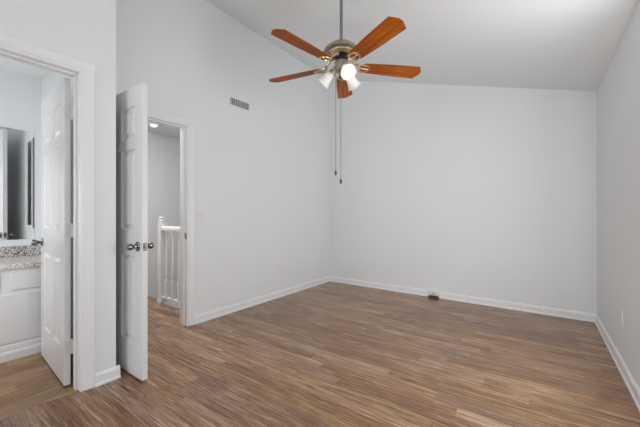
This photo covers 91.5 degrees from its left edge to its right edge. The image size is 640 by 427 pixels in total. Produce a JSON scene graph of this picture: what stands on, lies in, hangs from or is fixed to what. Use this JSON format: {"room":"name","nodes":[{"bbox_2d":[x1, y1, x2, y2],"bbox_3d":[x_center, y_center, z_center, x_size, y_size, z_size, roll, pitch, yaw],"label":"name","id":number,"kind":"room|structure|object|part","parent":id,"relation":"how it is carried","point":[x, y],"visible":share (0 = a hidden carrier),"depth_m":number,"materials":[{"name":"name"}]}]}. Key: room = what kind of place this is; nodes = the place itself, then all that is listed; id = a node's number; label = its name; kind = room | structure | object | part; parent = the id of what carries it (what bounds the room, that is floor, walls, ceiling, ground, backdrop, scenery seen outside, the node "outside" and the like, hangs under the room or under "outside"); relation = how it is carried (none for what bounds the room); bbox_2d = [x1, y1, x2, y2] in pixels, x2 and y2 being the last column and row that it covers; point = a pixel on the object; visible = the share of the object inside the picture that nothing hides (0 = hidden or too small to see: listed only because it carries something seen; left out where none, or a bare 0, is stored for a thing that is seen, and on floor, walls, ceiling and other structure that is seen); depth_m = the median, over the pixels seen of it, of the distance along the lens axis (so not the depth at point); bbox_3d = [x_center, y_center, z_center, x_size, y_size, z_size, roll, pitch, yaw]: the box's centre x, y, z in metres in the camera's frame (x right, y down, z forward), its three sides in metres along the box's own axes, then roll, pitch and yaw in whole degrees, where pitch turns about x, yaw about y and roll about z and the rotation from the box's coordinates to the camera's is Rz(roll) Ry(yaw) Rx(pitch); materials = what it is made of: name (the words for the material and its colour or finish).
{"room":"empty bedroom","nodes":[
{"label":"empty bedroom","id":0,"kind":"room"},
{"bbox_2d":[0,69,40,246],"bbox_3d":[-3.351,-0.080,2.189,0.100,2.440,2.115,0,0,35],"label":"wall","id":1,"kind":"structure","parent":0,"point":[20,95],"depth_m":2.93,"materials":[{"name":"white paint"}]},
{"bbox_2d":[0,127,33,239],"bbox_3d":[-3.077,-0.274,2.484,0.005,1.017,1.212,0,0,35],"label":"wall mirror","id":2,"kind":"object","parent":1,"relation":"attached to","point":[16,145],"visible":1,"depth_m":2.88,"materials":[{"name":"clear glass"}]},
{"bbox_2d":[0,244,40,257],"bbox_3d":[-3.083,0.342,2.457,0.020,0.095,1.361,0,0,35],"label":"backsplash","id":3,"kind":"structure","parent":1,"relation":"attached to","point":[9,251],"depth_m":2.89,"materials":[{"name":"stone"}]},
{"bbox_2d":[41,71,72,353],"bbox_3d":[-2.611,-0.593,2.986,2.650,3.465,0.040,0,0,35],"label":"wall","id":4,"kind":"structure","parent":0,"point":[48,83],"depth_m":2.57,"materials":[{"name":"white paint"}]},
{"bbox_2d":[0,0,115,372],"bbox_3d":[-2.752,-0.517,0.384,0.120,3.313,4.455,0,0,35],"label":"wall","id":5,"kind":"structure","parent":0,"point":[85,30],"depth_m":2.08,"materials":[{"name":"white paint"}]},
{"bbox_2d":[0,44,83,391],"bbox_3d":[-1.804,0.107,1.727,0.124,2.066,0.790,0,0,35],"label":"trim","id":6,"kind":"structure","parent":5,"relation":"attached to","point":[77,74],"depth_m":2.01,"materials":[{"name":"white paint"}]},
{"bbox_2d":[0,32,95,390],"bbox_3d":[-1.749,0.076,1.688,0.016,2.128,0.914,0,0,35],"label":"trim","id":7,"kind":"structure","parent":5,"relation":"attached to","point":[88,68],"depth_m":2.03,"materials":[{"name":"white paint"}]},
{"bbox_2d":[31,77,72,385],"bbox_3d":[-1.938,0.116,2.281,0.785,2.025,0.167,0,0,39],"label":"door","id":8,"kind":"structure","parent":5,"relation":"in","point":[55,108],"depth_m":2.20,"materials":[{"name":"white paint"}]},
{"bbox_3d":[-2.218,0.223,2.446,0.068,0.068,0.067,0,0,39],"label":"handle","id":9,"kind":"part","parent":8,"relation":"part of","materials":[{"name":"grey metal"}]},
{"bbox_2d":[95,365,120,386],"bbox_3d":[-1.645,1.097,2.264,0.522,0.085,0.151,0,0,35],"label":"baseboard","id":10,"kind":"structure","parent":5,"relation":"attached to","point":[105,376],"depth_m":2.12,"materials":[{"name":"white paint"}]},
{"bbox_2d":[0,56,179,138],"bbox_3d":[-2.257,-1.330,3.489,2.650,0.060,5.500,0,0,35],"label":"ceiling","id":11,"kind":"structure","parent":0,"point":[11,65],"depth_m":2.87,"materials":[{"name":"white paint"}]},
{"bbox_2d":[148,123,158,126],"bbox_3d":[-2.411,-1.280,4.528,0.144,0.040,0.144,0,0,35],"label":"recessed light","id":12,"kind":"object","parent":11,"relation":"in","point":[150,124],"visible":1,"depth_m":4.49,"materials":[{"name":"white plastic"}]},
{"bbox_2d":[148,132,179,303],"bbox_3d":[-2.677,1.270,5.104,0.100,5.140,3.345,0,0,35],"label":"wall","id":13,"kind":"structure","parent":0,"point":[163,151],"depth_m":5.14,"materials":[{"name":"white paint"}]},
{"bbox_2d":[116,0,329,314],"bbox_3d":[-0.861,-0.593,3.967,0.120,3.465,3.581,0,0,35],"label":"wall","id":14,"kind":"structure","parent":0,"point":[262,174],"depth_m":3.69,"materials":[{"name":"white paint"}]},
{"bbox_2d":[116,82,153,380],"bbox_3d":[-1.488,0.119,2.332,0.748,2.018,0.169,0,0,35],"label":"door","id":15,"kind":"structure","parent":14,"relation":"in","point":[132,244],"depth_m":2.19,"materials":[{"name":"white paint"}]},
{"bbox_3d":[-1.271,0.223,2.116,0.068,0.068,0.067,0,0,35],"label":"handle","id":16,"kind":"part","parent":15,"relation":"part of","materials":[{"name":"grey metal"}]},
{"bbox_3d":[-1.187,0.223,2.119,0.010,0.056,0.025,0,0,35],"label":"latch plate","id":17,"kind":"part","parent":15,"relation":"part of","materials":[{"name":"grey metal"}]},
{"bbox_3d":[-1.212,0.223,2.199,0.068,0.068,0.067,0,0,35],"label":"handle","id":18,"kind":"part","parent":15,"relation":"part of","materials":[{"name":"grey metal"}]},
{"bbox_2d":[148,108,194,325],"bbox_3d":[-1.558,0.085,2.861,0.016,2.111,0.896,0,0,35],"label":"trim","id":19,"kind":"structure","parent":14,"relation":"attached to","point":[153,112],"depth_m":3.20,"materials":[{"name":"white paint"}]},
{"bbox_2d":[195,210,203,220],"bbox_3d":[-1.264,0.012,3.276,0.018,0.116,0.116,0,0,35],"label":"light switch","id":20,"kind":"object","parent":14,"relation":"attached to","point":[199,214],"visible":1,"depth_m":3.28,"materials":[{"name":"white plastic"}]},
{"bbox_2d":[229,96,249,111],"bbox_3d":[-0.955,-1.312,3.723,0.007,0.100,0.304,0,0,35],"label":"air vent","id":21,"kind":"object","parent":14,"relation":"in","point":[233,101],"visible":1,"depth_m":3.72,"materials":[{"name":"white plastic"}]},
{"bbox_2d":[194,276,329,323],"bbox_3d":[-0.563,1.097,4.266,0.022,0.085,2.550,0,0,35],"label":"baseboard","id":22,"kind":"structure","parent":14,"relation":"attached to","point":[206,316],"depth_m":3.90,"materials":[{"name":"white paint"}]},
{"bbox_2d":[0,281,639,426],"bbox_3d":[-1.606,1.150,1.705,5.770,0.020,8.136,0,0,35],"label":"floor","id":23,"kind":"structure","parent":0,"point":[328,354],"depth_m":2.23,"materials":[{"name":"brown wood"}]},
{"bbox_2d":[0,266,40,362],"bbox_3d":[-2.855,0.787,2.296,0.580,0.706,1.361,0,0,35],"label":"bathroom vanity","id":24,"kind":"object","parent":23,"relation":"on","point":[20,289],"visible":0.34,"depth_m":2.49,"materials":[{"name":"white paint"}]},
{"bbox_2d":[0,244,40,269],"bbox_3d":[-2.857,0.363,2.297,0.574,0.138,1.361,0,0,35],"label":"countertop","id":25,"kind":"structure","parent":24,"relation":"on","point":[25,256],"depth_m":2.79,"materials":[{"name":"stone"}]},
{"bbox_3d":[-2.419,0.822,2.458,0.012,0.380,0.508,0,0,35],"label":"cabinet door","id":26,"kind":"part","parent":24,"relation":"part of","materials":[{"name":"white paint"}]},
{"bbox_3d":[-2.631,1.080,2.138,0.034,0.120,1.361,0,0,35],"label":"moulding","id":27,"kind":"part","parent":24,"relation":"part of","materials":[{"name":"white paint"}]},
{"bbox_3d":[-2.350,0.531,2.556,0.012,0.138,0.268,0,0,35],"label":"drawer","id":28,"kind":"part","parent":24,"relation":"part of","materials":[{"name":"white paint"}]},
{"bbox_2d":[157,217,179,308],"bbox_3d":[-1.671,0.587,3.756,0.956,1.107,0.098,0,0,35],"label":"stair railing","id":29,"kind":"object","parent":23,"relation":"on","point":[163,269],"visible":0.62,"depth_m":3.92,"materials":[{"name":"white paint"}]},
{"bbox_3d":[-2.030,0.618,4.002,0.086,1.045,0.086,0,0,35],"label":"newel post","id":30,"kind":"part","parent":29,"relation":"part of","materials":[{"name":"white paint"}]},
{"bbox_3d":[-1.642,0.181,3.728,0.877,0.058,0.064,0,0,35],"label":"handrail","id":31,"kind":"part","parent":29,"relation":"part of","materials":[{"name":"white paint"}]},
{"bbox_3d":[-1.642,1.057,3.728,0.877,0.022,0.044,0,0,35],"label":"rail","id":32,"kind":"part","parent":29,"relation":"part of","materials":[{"name":"white paint"}]},
{"bbox_2d":[428,295,438,298],"bbox_3d":[1.535,1.125,4.220,0.120,0.030,0.055,0,0,36],"label":"block","id":33,"kind":"object","parent":23,"relation":"on","point":[429,296],"visible":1,"depth_m":4.20,"materials":[{"name":"brown wood"}]},
{"bbox_2d":[206,0,638,91],"bbox_3d":[-0.727,-1.840,1.086,3.660,1.171,8.136,0,0,35],"label":"ceiling","id":34,"kind":"structure","parent":0,"point":[531,44],"depth_m":2.91,"materials":[{"name":"white paint"}]},
{"bbox_2d":[269,0,420,183],"bbox_3d":[0.127,-1.029,2.447,1.268,1.582,1.263,0,0,35],"label":"ceiling fan","id":35,"kind":"object","parent":34,"relation":"hanging from","point":[341,51],"visible":1,"depth_m":2.37,"materials":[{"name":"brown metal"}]},
{"bbox_3d":[-0.203,-1.165,2.634,0.515,0.006,0.146,0,12,25],"label":"blade","id":36,"kind":"part","parent":35,"relation":"part of","materials":[{"name":"brown wood"}]},
{"bbox_3d":[-0.115,-1.165,2.160,0.146,0.006,0.515,16,11,42],"label":"blade","id":37,"kind":"part","parent":35,"relation":"part of","materials":[{"name":"brown wood"}]},
{"bbox_3d":[0.059,-1.088,2.497,0.118,0.120,0.120,-45,-14,14],"label":"lamp shade","id":38,"kind":"part","parent":35,"relation":"part of","materials":[{"name":"white glass"}]},
{"bbox_3d":[0.221,-1.165,2.865,0.146,0.006,0.515,-12,-2,7],"label":"blade","id":39,"kind":"part","parent":35,"relation":"part of","materials":[{"name":"brown wood"}]},
{"bbox_3d":[0.199,-1.088,2.348,0.048,0.048,0.081,0,43,-16],"label":"bulb","id":40,"kind":"part","parent":35,"relation":"part of","materials":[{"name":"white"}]},
{"bbox_3d":[0.199,-1.088,2.347,0.120,0.120,0.118,0,43,-16],"label":"lamp shade","id":41,"kind":"part","parent":35,"relation":"part of","materials":[{"name":"white glass"}]},
{"bbox_3d":[0.253,-1.088,2.535,0.120,0.120,0.118,0,-43,48],"label":"lamp shade","id":42,"kind":"part","parent":35,"relation":"part of","materials":[{"name":"white glass"}]},
{"bbox_3d":[0.364,-1.165,2.097,0.146,0.006,0.515,14,-6,-28],"label":"blade","id":43,"kind":"part","parent":35,"relation":"part of","materials":[{"name":"brown wood"}]},
{"bbox_3d":[0.571,-1.165,2.533,0.515,0.006,0.146,0,-12,-11],"label":"blade","id":44,"kind":"part","parent":35,"relation":"part of","materials":[{"name":"brown wood"}]},
{"bbox_2d":[330,80,596,313],"bbox_3d":[1.575,-0.593,4.349,3.663,3.465,0.120,0,0,36],"label":"wall","id":45,"kind":"structure","parent":0,"point":[475,191],"depth_m":4.04,"materials":[{"name":"white paint"}]},
{"bbox_2d":[429,290,438,295],"bbox_3d":[1.551,1.076,4.255,0.124,0.060,0.032,0,0,36],"label":"box","id":46,"kind":"object","parent":45,"relation":"attached to","point":[431,292],"visible":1,"depth_m":4.24,"materials":[{"name":"white plastic"}]},
{"bbox_2d":[330,276,595,321],"bbox_3d":[1.534,1.097,4.292,3.421,0.085,0.022,0,0,36],"label":"baseboard","id":47,"kind":"structure","parent":45,"relation":"attached to","point":[583,316],"depth_m":3.92,"materials":[{"name":"white paint"}]},
{"bbox_2d":[597,0,639,388],"bbox_3d":[0.719,-0.075,0.065,0.120,2.430,8.136,0,0,35],"label":"wall","id":48,"kind":"structure","parent":0,"point":[618,93],"depth_m":2.30,"materials":[{"name":"white paint"}]},
{"bbox_2d":[595,314,639,411],"bbox_3d":[0.642,1.097,0.079,0.022,0.085,7.868,0,0,35],"label":"baseboard","id":49,"kind":"structure","parent":48,"relation":"attached to","point":[633,388],"depth_m":2.25,"materials":[{"name":"white paint"}]},
{"bbox_2d":[620,308,622,325],"bbox_3d":[2.207,0.755,2.285,0.007,0.116,0.070,0,0,35],"label":"wall outlet","id":50,"kind":"object","parent":48,"relation":"attached to","point":[621,310],"visible":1,"depth_m":2.27,"materials":[{"name":"white plastic"}]}
]}

